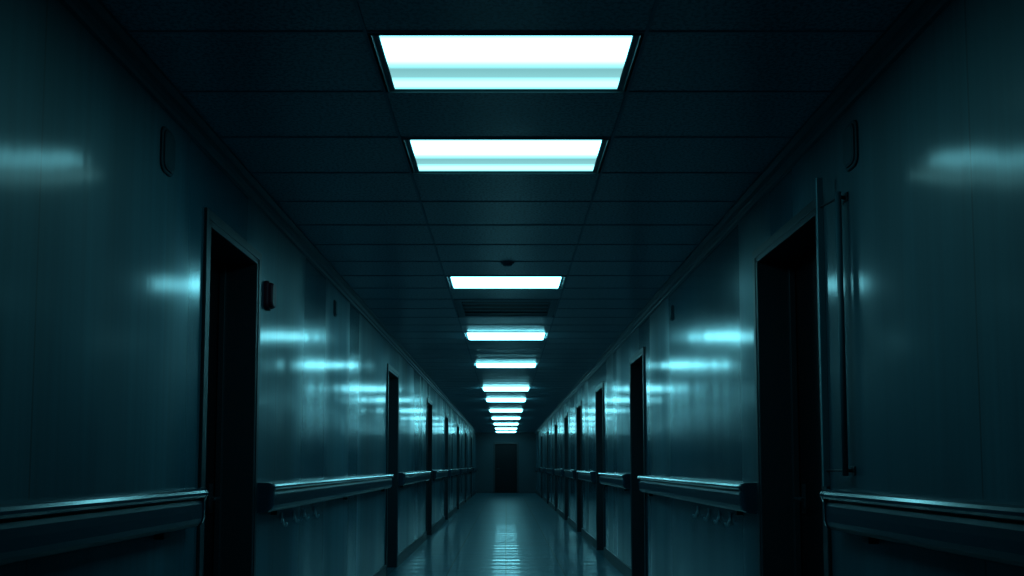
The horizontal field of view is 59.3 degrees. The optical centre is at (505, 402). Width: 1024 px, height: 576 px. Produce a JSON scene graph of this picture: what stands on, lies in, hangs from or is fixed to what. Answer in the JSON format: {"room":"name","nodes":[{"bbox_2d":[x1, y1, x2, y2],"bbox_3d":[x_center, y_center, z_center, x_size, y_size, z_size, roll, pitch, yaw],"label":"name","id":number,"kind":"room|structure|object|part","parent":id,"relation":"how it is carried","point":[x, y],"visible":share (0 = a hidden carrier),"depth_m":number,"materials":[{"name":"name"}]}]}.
{"room":"hospital interior","nodes":[
{"label":"hospital interior","id":0,"kind":"room"},
{"bbox_2d":[0,0,475,575],"bbox_3d":[-1.400,1.050,17.520,0.300,2.670,40.100,0,-4,0],"label":"wall","id":1,"kind":"structure","parent":0,"point":[102,250],"depth_m":3.06,"materials":[{"name":"paint"}]},
{"bbox_2d":[0,487,207,565],"bbox_3d":[-1.205,0.248,1.010,0.090,0.177,5.050,0,-4,0],"label":"handrail","id":2,"kind":"object","parent":1,"relation":"attached to","point":[33,528],"visible":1,"depth_m":2.55,"materials":[{"name":"plastic"}]},
{"bbox_2d":[160,126,175,176],"bbox_3d":[-1.241,-0.921,3.312,0.018,0.170,0.120,0,-4,0],"label":"fire alarm","id":3,"kind":"object","parent":1,"relation":"attached to","point":[167,140],"visible":1,"depth_m":3.28,"materials":[{"name":"plastic"}]},
{"bbox_2d":[196,207,261,575],"bbox_3d":[-1.363,0.332,4.067,0.254,2.226,0.832,0,-4,0],"label":"door","id":4,"kind":"structure","parent":1,"relation":"in","point":[232,267],"depth_m":4.41,"materials":[{"name":"paint"}]},
{"bbox_3d":[-1.393,0.459,4.276,0.064,0.140,0.155,0,-4,0],"label":"handle","id":5,"kind":"part","parent":4,"relation":"part of","materials":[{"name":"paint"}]},
{"bbox_2d":[58,0,477,433],"bbox_3d":[-1.220,-0.100,17.600,0.060,0.066,40.100,0,-4,0],"label":"trim","id":6,"kind":"structure","parent":1,"relation":"attached to","point":[94,16],"depth_m":3.62,"materials":[{"name":"paint"}]},
{"bbox_2d":[263,281,276,310],"bbox_3d":[-1.228,-0.554,4.690,0.045,0.150,0.100,0,-4,0],"label":"fire alarm","id":7,"kind":"object","parent":1,"relation":"attached to","point":[269,299],"visible":1,"depth_m":4.65,"materials":[{"name":"black plastic"}]},
{"bbox_3d":[-1.239,-0.554,4.690,0.022,0.150,0.100,0,-4,0],"label":"plate","id":8,"kind":"part","parent":7,"relation":"part of","materials":[{"name":"black plastic"}]},
{"bbox_2d":[280,513,287,526],"bbox_3d":[-1.233,0.656,5.006,0.038,0.080,0.040,0,-4,0],"label":"wall hook","id":9,"kind":"object","parent":1,"relation":"attached to","point":[284,524],"visible":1,"depth_m":5.00,"materials":[{"name":"metal"}]},
{"bbox_2d":[293,510,299,523],"bbox_3d":[-1.233,0.676,5.296,0.038,0.080,0.040,0,-4,0],"label":"wall hook","id":10,"kind":"object","parent":1,"relation":"attached to","point":[294,515],"visible":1,"depth_m":5.29,"materials":[{"name":"metal"}]},
{"bbox_2d":[303,508,309,520],"bbox_3d":[-1.233,0.695,5.565,0.038,0.080,0.040,0,-4,0],"label":"wall hook","id":11,"kind":"object","parent":1,"relation":"attached to","point":[304,513],"visible":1,"depth_m":5.56,"materials":[{"name":"metal"}]},
{"bbox_2d":[314,506,319,517],"bbox_3d":[-1.233,0.716,5.864,0.038,0.080,0.040,0,-4,0],"label":"wall hook","id":12,"kind":"object","parent":1,"relation":"attached to","point":[315,513],"visible":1,"depth_m":5.86,"materials":[{"name":"metal"}]},
{"bbox_2d":[257,474,393,514],"bbox_3d":[-1.205,0.661,6.926,0.090,0.177,4.840,0,-4,0],"label":"handrail","id":13,"kind":"object","parent":1,"relation":"attached to","point":[274,496],"visible":0.98,"depth_m":5.48,"materials":[{"name":"plastic"}]},
{"bbox_2d":[333,300,337,316],"bbox_3d":[-1.241,-0.684,6.564,0.018,0.120,0.080,0,-4,0],"label":"fire alarm","id":14,"kind":"object","parent":1,"relation":"attached to","point":[335,311],"visible":1,"depth_m":6.54,"materials":[{"name":"plastic"}]},
{"bbox_2d":[385,363,398,575],"bbox_3d":[-1.363,0.738,9.873,0.254,2.226,0.972,0,-4,0],"label":"door","id":15,"kind":"structure","parent":1,"relation":"in","point":[392,439],"depth_m":10.27,"materials":[{"name":"paint"}]},
{"bbox_2d":[398,471,431,486],"bbox_3d":[-1.205,1.032,12.233,0.090,0.177,3.700,0,-4,0],"label":"handrail","id":16,"kind":"object","parent":1,"relation":"attached to","point":[405,478],"visible":0.98,"depth_m":11.38,"materials":[{"name":"plastic"}]},
{"bbox_3d":[-1.212,1.041,12.232,0.075,0.110,3.620,0,-4,0],"label":"bumper panel","id":17,"kind":"part","parent":16,"relation":"part of","materials":[{"name":"plastic"}]},
{"bbox_2d":[372,490,475,575],"bbox_3d":[-1.244,2.317,17.431,0.012,0.130,40.100,0,-4,0],"label":"baseboard","id":18,"kind":"structure","parent":1,"relation":"attached to","point":[414,545],"depth_m":12.59,"materials":[{"name":"plastic"}]},
{"bbox_2d":[426,397,432,534],"bbox_3d":[-1.363,1.069,14.611,0.254,2.226,0.972,0,-4,0],"label":"door","id":19,"kind":"structure","parent":1,"relation":"in","point":[429,402],"depth_m":15.00,"materials":[{"name":"paint"}]},
{"bbox_2d":[432,469,448,480],"bbox_3d":[-1.205,1.345,16.697,0.090,0.177,3.150,0,-4,0],"label":"handrail","id":20,"kind":"object","parent":1,"relation":"attached to","point":[443,473],"visible":1,"depth_m":15.92,"materials":[{"name":"plastic"}]},
{"bbox_3d":[-1.212,1.353,16.696,0.075,0.110,3.070,0,-4,0],"label":"bumper panel","id":21,"kind":"part","parent":20,"relation":"part of","materials":[{"name":"plastic"}]},
{"bbox_2d":[444,413,448,519],"bbox_3d":[-1.363,1.362,18.801,0.254,2.226,0.972,0,-4,0],"label":"door","id":22,"kind":"structure","parent":1,"relation":"in","point":[446,415],"depth_m":19.19,"materials":[{"name":"paint"}]},
{"bbox_2d":[448,468,459,476],"bbox_3d":[-1.205,1.648,21.036,0.090,0.177,3.450,0,-4,0],"label":"handrail","id":23,"kind":"object","parent":1,"relation":"attached to","point":[451,472],"visible":0.98,"depth_m":20.15,"materials":[{"name":"plastic"}]},
{"bbox_3d":[-1.212,1.656,21.036,0.075,0.110,3.370,0,-4,0],"label":"bumper panel","id":24,"kind":"part","parent":23,"relation":"part of","materials":[{"name":"plastic"}]},
{"bbox_2d":[457,423,458,508],"bbox_3d":[-1.363,1.676,23.290,0.254,2.226,0.972,0,-4,0],"label":"door","id":25,"kind":"structure","parent":1,"relation":"in","point":[457,423],"depth_m":23.71,"materials":[{"name":"paint"}]},
{"bbox_2d":[459,468,466,474],"bbox_3d":[-1.205,1.958,25.475,0.090,0.177,3.350,0,-4,0],"label":"handrail","id":26,"kind":"object","parent":1,"relation":"attached to","point":[462,470],"visible":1,"depth_m":24.63,"materials":[{"name":"plastic"}]},
{"bbox_2d":[465,430,466,501],"bbox_3d":[-1.363,1.983,27.679,0.254,2.226,0.972,0,-4,0],"label":"door","id":27,"kind":"structure","parent":1,"relation":"in","point":[465,430],"depth_m":28.14,"materials":[{"name":"paint"}]},
{"bbox_2d":[471,435,471,496],"bbox_3d":[-1.363,2.311,32.368,0.254,2.226,0.972,0,-4,0],"label":"door","id":28,"kind":"structure","parent":1,"relation":"in","point":[471,435],"depth_m":32.79,"materials":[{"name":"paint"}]},
{"bbox_2d":[387,493,623,575],"bbox_3d":[0.000,2.438,17.523,3.100,0.100,40.300,0,-4,0],"label":"floor","id":29,"kind":"structure","parent":0,"point":[491,534],"depth_m":13.00,"materials":[{"name":"tile"}]},
{"bbox_2d":[101,0,910,430],"bbox_3d":[0.000,-0.207,17.607,2.540,0.150,40.100,0,-4,0],"label":"ceiling","id":30,"kind":"structure","parent":0,"point":[191,61],"depth_m":3.78,"materials":[{"name":"tile"}]},
{"bbox_2d":[370,33,641,92],"bbox_3d":[0.000,-1.205,3.063,0.858,0.128,0.443,0,-4,0],"label":"ceiling light","id":31,"kind":"object","parent":30,"relation":"attached to","point":[408,62],"visible":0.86,"depth_m":3.04,"materials":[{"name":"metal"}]},
{"bbox_2d":[403,138,608,173],"bbox_3d":[0.000,-1.141,3.975,0.858,0.128,0.443,0,-4,0],"label":"ceiling light","id":32,"kind":"object","parent":30,"relation":"attached to","point":[426,155],"visible":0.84,"depth_m":3.95,"materials":[{"name":"white plastic"}]},
{"bbox_2d":[454,299,557,316],"bbox_3d":[0.000,-0.873,7.850,0.862,0.124,0.890,0,-4,0],"label":"ceiling vent","id":33,"kind":"object","parent":30,"relation":"in","point":[465,307],"visible":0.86,"depth_m":7.91,"materials":[{"name":"metal"}]},
{"bbox_2d":[446,276,565,288],"bbox_3d":[0.000,-0.950,6.710,0.858,0.128,0.443,0,-4,0],"label":"ceiling light","id":34,"kind":"object","parent":30,"relation":"attached to","point":[455,282],"visible":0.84,"depth_m":6.68,"materials":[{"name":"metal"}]},
{"bbox_2d":[464,332,547,339],"bbox_3d":[0.000,-0.750,9.445,0.858,0.146,0.443,0,-4,0],"label":"ceiling light","id":35,"kind":"object","parent":30,"relation":"attached to","point":[469,335],"visible":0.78,"depth_m":9.37,"materials":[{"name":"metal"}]},
{"bbox_2d":[474,363,537,367],"bbox_3d":[0.000,-0.559,12.180,0.858,0.146,0.443,0,-4,0],"label":"ceiling light","id":36,"kind":"object","parent":30,"relation":"attached to","point":[479,365],"visible":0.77,"depth_m":12.10,"materials":[{"name":"white plastic"}]},
{"bbox_2d":[481,387,530,390],"bbox_3d":[0.000,-0.292,15.826,0.858,0.170,0.443,0,-4,0],"label":"ceiling light","id":37,"kind":"object","parent":30,"relation":"attached to","point":[483,388],"visible":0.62,"depth_m":15.65,"materials":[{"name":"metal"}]},
{"bbox_2d":[485,398,526,401],"bbox_3d":[0.000,-0.101,18.562,0.858,0.170,0.443,0,-4,0],"label":"ceiling light","id":38,"kind":"object","parent":30,"relation":"attached to","point":[487,399],"visible":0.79,"depth_m":18.36,"materials":[{"name":"white plastic"}]},
{"bbox_2d":[488,409,523,411],"bbox_3d":[0.000,0.155,22.209,0.858,0.170,0.443,0,-4,0],"label":"ceiling light","id":39,"kind":"object","parent":30,"relation":"attached to","point":[490,410],"visible":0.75,"depth_m":22.00,"materials":[{"name":"white plastic"}]},
{"bbox_3d":[0.000,0.178,22.207,0.858,0.038,0.443,0,-4,0],"label":"light frame","id":40,"kind":"part","parent":39,"relation":"part of","materials":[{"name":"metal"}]},
{"bbox_2d":[490,410,521,411],"bbox_3d":[0.000,0.207,22.205,0.800,0.064,0.406,0,-4,0],"label":"diffuser","id":41,"kind":"object","parent":39,"relation":"attached to","point":[490,410],"depth_m":22.05,"materials":[{"name":"white plastic"}]},
{"bbox_2d":[491,417,520,419],"bbox_3d":[0.000,0.410,25.856,0.858,0.170,0.443,0,-4,0],"label":"ceiling light","id":42,"kind":"object","parent":30,"relation":"attached to","point":[493,418],"visible":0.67,"depth_m":25.65,"materials":[{"name":"white plastic"}]},
{"bbox_2d":[493,423,518,424],"bbox_3d":[0.000,0.665,29.503,0.858,0.170,0.443,0,-4,0],"label":"ceiling light","id":43,"kind":"object","parent":30,"relation":"attached to","point":[493,423],"visible":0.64,"depth_m":29.31,"materials":[{"name":"white plastic"}]},
{"bbox_2d":[495,428,516,429],"bbox_3d":[0.000,0.920,33.150,0.858,0.170,0.443,0,-4,0],"label":"ceiling light","id":44,"kind":"object","parent":30,"relation":"attached to","point":[495,428],"visible":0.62,"depth_m":32.95,"materials":[{"name":"white plastic"}]},
{"bbox_2d":[495,431,516,432],"bbox_3d":[0.000,1.143,36.341,0.858,0.170,0.443,0,-4,0],"label":"ceiling light","id":45,"kind":"object","parent":30,"relation":"attached to","point":[495,431],"visible":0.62,"depth_m":36.37,"materials":[{"name":"white plastic"}]},
{"bbox_2d":[127,0,884,431],"bbox_3d":[0.000,-0.131,17.602,2.380,0.005,40.100,0,-4,0],"label":"grid","id":46,"kind":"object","parent":30,"relation":"attached to","point":[364,31],"depth_m":4.19,"materials":[{"name":"metal"}]},
{"bbox_2d":[501,261,513,266],"bbox_3d":[0.010,-0.926,6.059,0.090,0.028,0.090,0,-4,0],"label":"smoke detector","id":47,"kind":"object","parent":30,"relation":"attached to","point":[507,263],"visible":1,"depth_m":6.04,"materials":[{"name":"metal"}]},
{"bbox_2d":[476,432,535,492],"bbox_3d":[0.000,2.455,37.620,3.100,2.670,0.200,0,-4,0],"label":"wall","id":48,"kind":"structure","parent":0,"point":[484,440],"depth_m":37.52,"materials":[{"name":"paint"}]},
{"bbox_2d":[493,442,518,492],"bbox_3d":[0.000,2.732,37.561,1.060,2.110,0.160,0,-4,0],"label":"door","id":49,"kind":"structure","parent":48,"relation":"in","point":[505,454],"depth_m":37.58,"materials":[{"name":"plastic"}]},
{"bbox_2d":[536,0,1023,575],"bbox_3d":[1.400,1.050,17.520,0.300,2.670,40.100,0,-4,0],"label":"wall","id":50,"kind":"structure","parent":0,"point":[933,212],"depth_m":2.93,"materials":[{"name":"paint"}]},
{"bbox_2d":[541,434,542,497],"bbox_3d":[1.363,2.241,31.370,0.254,2.226,0.972,0,-4,0],"label":"door","id":51,"kind":"structure","parent":50,"relation":"in","point":[541,434],"depth_m":31.78,"materials":[{"name":"paint"}]},
{"bbox_2d":[547,429,548,504],"bbox_3d":[1.363,1.920,26.781,0.254,2.226,0.972,0,-4,0],"label":"door","id":52,"kind":"structure","parent":50,"relation":"in","point":[547,429],"depth_m":26.88,"materials":[{"name":"paint"}]},
{"bbox_2d":[546,468,554,474],"bbox_3d":[1.205,1.896,24.578,0.090,0.177,3.350,0,-4,0],"label":"handrail","id":53,"kind":"object","parent":50,"relation":"attached to","point":[548,470],"visible":0.98,"depth_m":23.78,"materials":[{"name":"plastic"}]},
{"bbox_2d":[554,421,557,510],"bbox_3d":[1.363,1.613,22.392,0.254,2.226,0.972,0,-4,0],"label":"door","id":54,"kind":"structure","parent":50,"relation":"in","point":[555,423],"depth_m":22.82,"materials":[{"name":"paint"}]},
{"bbox_2d":[554,469,563,476],"bbox_3d":[1.205,1.610,20.488,0.090,0.177,2.750,0,-4,0],"label":"handrail","id":55,"kind":"object","parent":50,"relation":"attached to","point":[560,472],"visible":1,"depth_m":19.77,"materials":[{"name":"plastic"}]},
{"bbox_2d":[564,412,567,519],"bbox_3d":[1.363,1.348,18.601,0.254,2.226,0.972,0,-4,0],"label":"door","id":56,"kind":"structure","parent":50,"relation":"in","point":[566,414],"depth_m":19.02,"materials":[{"name":"paint"}]},
{"bbox_2d":[564,469,576,479],"bbox_3d":[1.205,1.362,16.946,0.090,0.177,2.250,0,-4,0],"label":"handrail","id":57,"kind":"object","parent":50,"relation":"attached to","point":[568,473],"visible":1,"depth_m":16.42,"materials":[{"name":"plastic"}]},
{"bbox_3d":[1.212,1.370,16.946,0.075,0.110,2.170,0,-4,0],"label":"bumper panel","id":58,"kind":"part","parent":57,"relation":"part of","materials":[{"name":"plastic"}]},
{"bbox_2d":[576,401,581,535],"bbox_3d":[1.363,1.118,15.309,0.254,2.226,0.972,0,-4,0],"label":"door","id":59,"kind":"structure","parent":50,"relation":"in","point":[578,405],"depth_m":15.71,"materials":[{"name":"paint"}]},
{"bbox_2d":[536,490,630,575],"bbox_3d":[1.244,2.317,17.431,0.012,0.130,40.100,0,-4,0],"label":"baseboard","id":60,"kind":"structure","parent":50,"relation":"attached to","point":[613,559],"depth_m":12.45,"materials":[{"name":"plastic"}]},
{"bbox_2d":[577,470,595,483],"bbox_3d":[1.205,1.128,13.604,0.090,0.177,2.350,0,-4,0],"label":"handrail","id":61,"kind":"object","parent":50,"relation":"attached to","point":[590,476],"visible":0.98,"depth_m":12.99,"materials":[{"name":"plastic"}]},
{"bbox_3d":[1.212,1.137,13.604,0.075,0.110,2.270,0,-4,0],"label":"bumper panel","id":62,"kind":"part","parent":61,"relation":"part of","materials":[{"name":"plastic"}]},
{"bbox_2d":[595,381,604,549],"bbox_3d":[1.363,0.880,11.918,0.254,2.226,0.972,0,-4,0],"label":"door","id":63,"kind":"structure","parent":50,"relation":"in","point":[599,390],"depth_m":12.32,"materials":[{"name":"paint"}]},
{"bbox_2d":[598,472,629,490],"bbox_3d":[1.205,0.889,10.188,0.090,0.177,2.400,0,-4,0],"label":"handrail","id":64,"kind":"object","parent":50,"relation":"attached to","point":[621,480],"visible":0.98,"depth_m":9.66,"materials":[{"name":"plastic"}]},
{"bbox_3d":[1.212,0.898,10.187,0.075,0.110,2.320,0,-4,0],"label":"bumper panel","id":65,"kind":"part","parent":64,"relation":"part of","materials":[{"name":"plastic"}]},
{"bbox_2d":[629,347,646,575],"bbox_3d":[1.363,0.642,8.501,0.254,2.226,0.922,0,-4,0],"label":"door","id":66,"kind":"structure","parent":50,"relation":"in","point":[637,361],"depth_m":8.88,"materials":[{"name":"paint"}]},
{"bbox_2d":[669,305,672,320],"bbox_3d":[1.241,-0.670,6.763,0.018,0.120,0.080,0,-4,0],"label":"fire alarm","id":67,"kind":"object","parent":50,"relation":"attached to","point":[671,306],"visible":1,"depth_m":6.74,"materials":[{"name":"plastic"}]},
{"bbox_2d":[693,506,698,517],"bbox_3d":[1.233,0.715,5.854,0.039,0.080,0.040,0,-4,0],"label":"wall hook","id":68,"kind":"object","parent":50,"relation":"attached to","point":[697,510],"visible":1,"depth_m":5.85,"materials":[{"name":"metal"}]},
{"bbox_2d":[637,475,756,514],"bbox_3d":[1.205,0.613,6.232,0.090,0.177,3.530,0,-4,0],"label":"handrail","id":69,"kind":"object","parent":50,"relation":"attached to","point":[740,497],"visible":0.99,"depth_m":5.27,"materials":[{"name":"plastic"}]},
{"bbox_3d":[1.212,0.621,6.232,0.075,0.110,3.450,0,-4,0],"label":"bumper panel","id":70,"kind":"part","parent":69,"relation":"part of","materials":[{"name":"plastic"}]},
{"bbox_2d":[703,508,709,520],"bbox_3d":[1.233,0.693,5.535,0.039,0.080,0.040,0,-4,0],"label":"wall hook","id":71,"kind":"object","parent":50,"relation":"attached to","point":[708,513],"visible":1,"depth_m":5.53,"materials":[{"name":"metal"}]},
{"bbox_2d":[713,510,719,523],"bbox_3d":[1.233,0.674,5.266,0.039,0.080,0.040,0,-4,0],"label":"wall hook","id":72,"kind":"object","parent":50,"relation":"attached to","point":[718,516],"visible":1,"depth_m":5.26,"materials":[{"name":"metal"}]},
{"bbox_2d":[724,513,731,526],"bbox_3d":[1.233,0.656,5.006,0.039,0.080,0.040,0,-4,0],"label":"wall hook","id":73,"kind":"object","parent":50,"relation":"attached to","point":[727,524],"visible":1,"depth_m":5.00,"materials":[{"name":"metal"}]},
{"bbox_2d":[534,0,953,433],"bbox_3d":[1.220,-0.100,17.600,0.060,0.066,40.100,0,-4,0],"label":"trim","id":74,"kind":"structure","parent":50,"relation":"attached to","point":[917,16],"depth_m":3.62,"materials":[{"name":"paint"}]},
{"bbox_2d":[752,198,831,575],"bbox_3d":[1.363,0.324,3.957,0.254,2.226,0.972,0,-4,0],"label":"door","id":75,"kind":"structure","parent":50,"relation":"in","point":[794,539],"depth_m":4.36,"materials":[{"name":"paint"}]},
{"bbox_3d":[1.393,0.457,4.236,0.064,0.140,0.155,0,-4,0],"label":"handle","id":76,"kind":"part","parent":75,"relation":"part of","materials":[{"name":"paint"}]},
{"bbox_2d":[815,177,855,486],"bbox_3d":[1.219,-0.276,3.330,0.044,1.175,0.164,1,-4,-11],"label":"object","id":77,"kind":"object","parent":50,"relation":"attached to","point":[826,470],"visible":1,"depth_m":3.36,"materials":[{"name":"metal"}]},
{"bbox_3d":[1.220,-0.253,3.271,0.022,1.040,0.022,0,-4,0],"label":"rod","id":78,"kind":"part","parent":77,"relation":"part of","materials":[{"name":"paint"}]},
{"bbox_2d":[842,120,858,171],"bbox_3d":[1.241,-0.925,3.252,0.018,0.170,0.120,0,-4,0],"label":"fire alarm","id":79,"kind":"object","parent":50,"relation":"attached to","point":[850,134],"visible":1,"depth_m":3.22,"materials":[{"name":"plastic"}]},
{"bbox_2d":[820,489,1023,567],"bbox_3d":[1.205,0.241,0.920,0.090,0.177,4.870,0,-4,0],"label":"handrail","id":80,"kind":"object","parent":50,"relation":"attached to","point":[992,530],"visible":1,"depth_m":2.47,"materials":[{"name":"plastic"}]}
]}

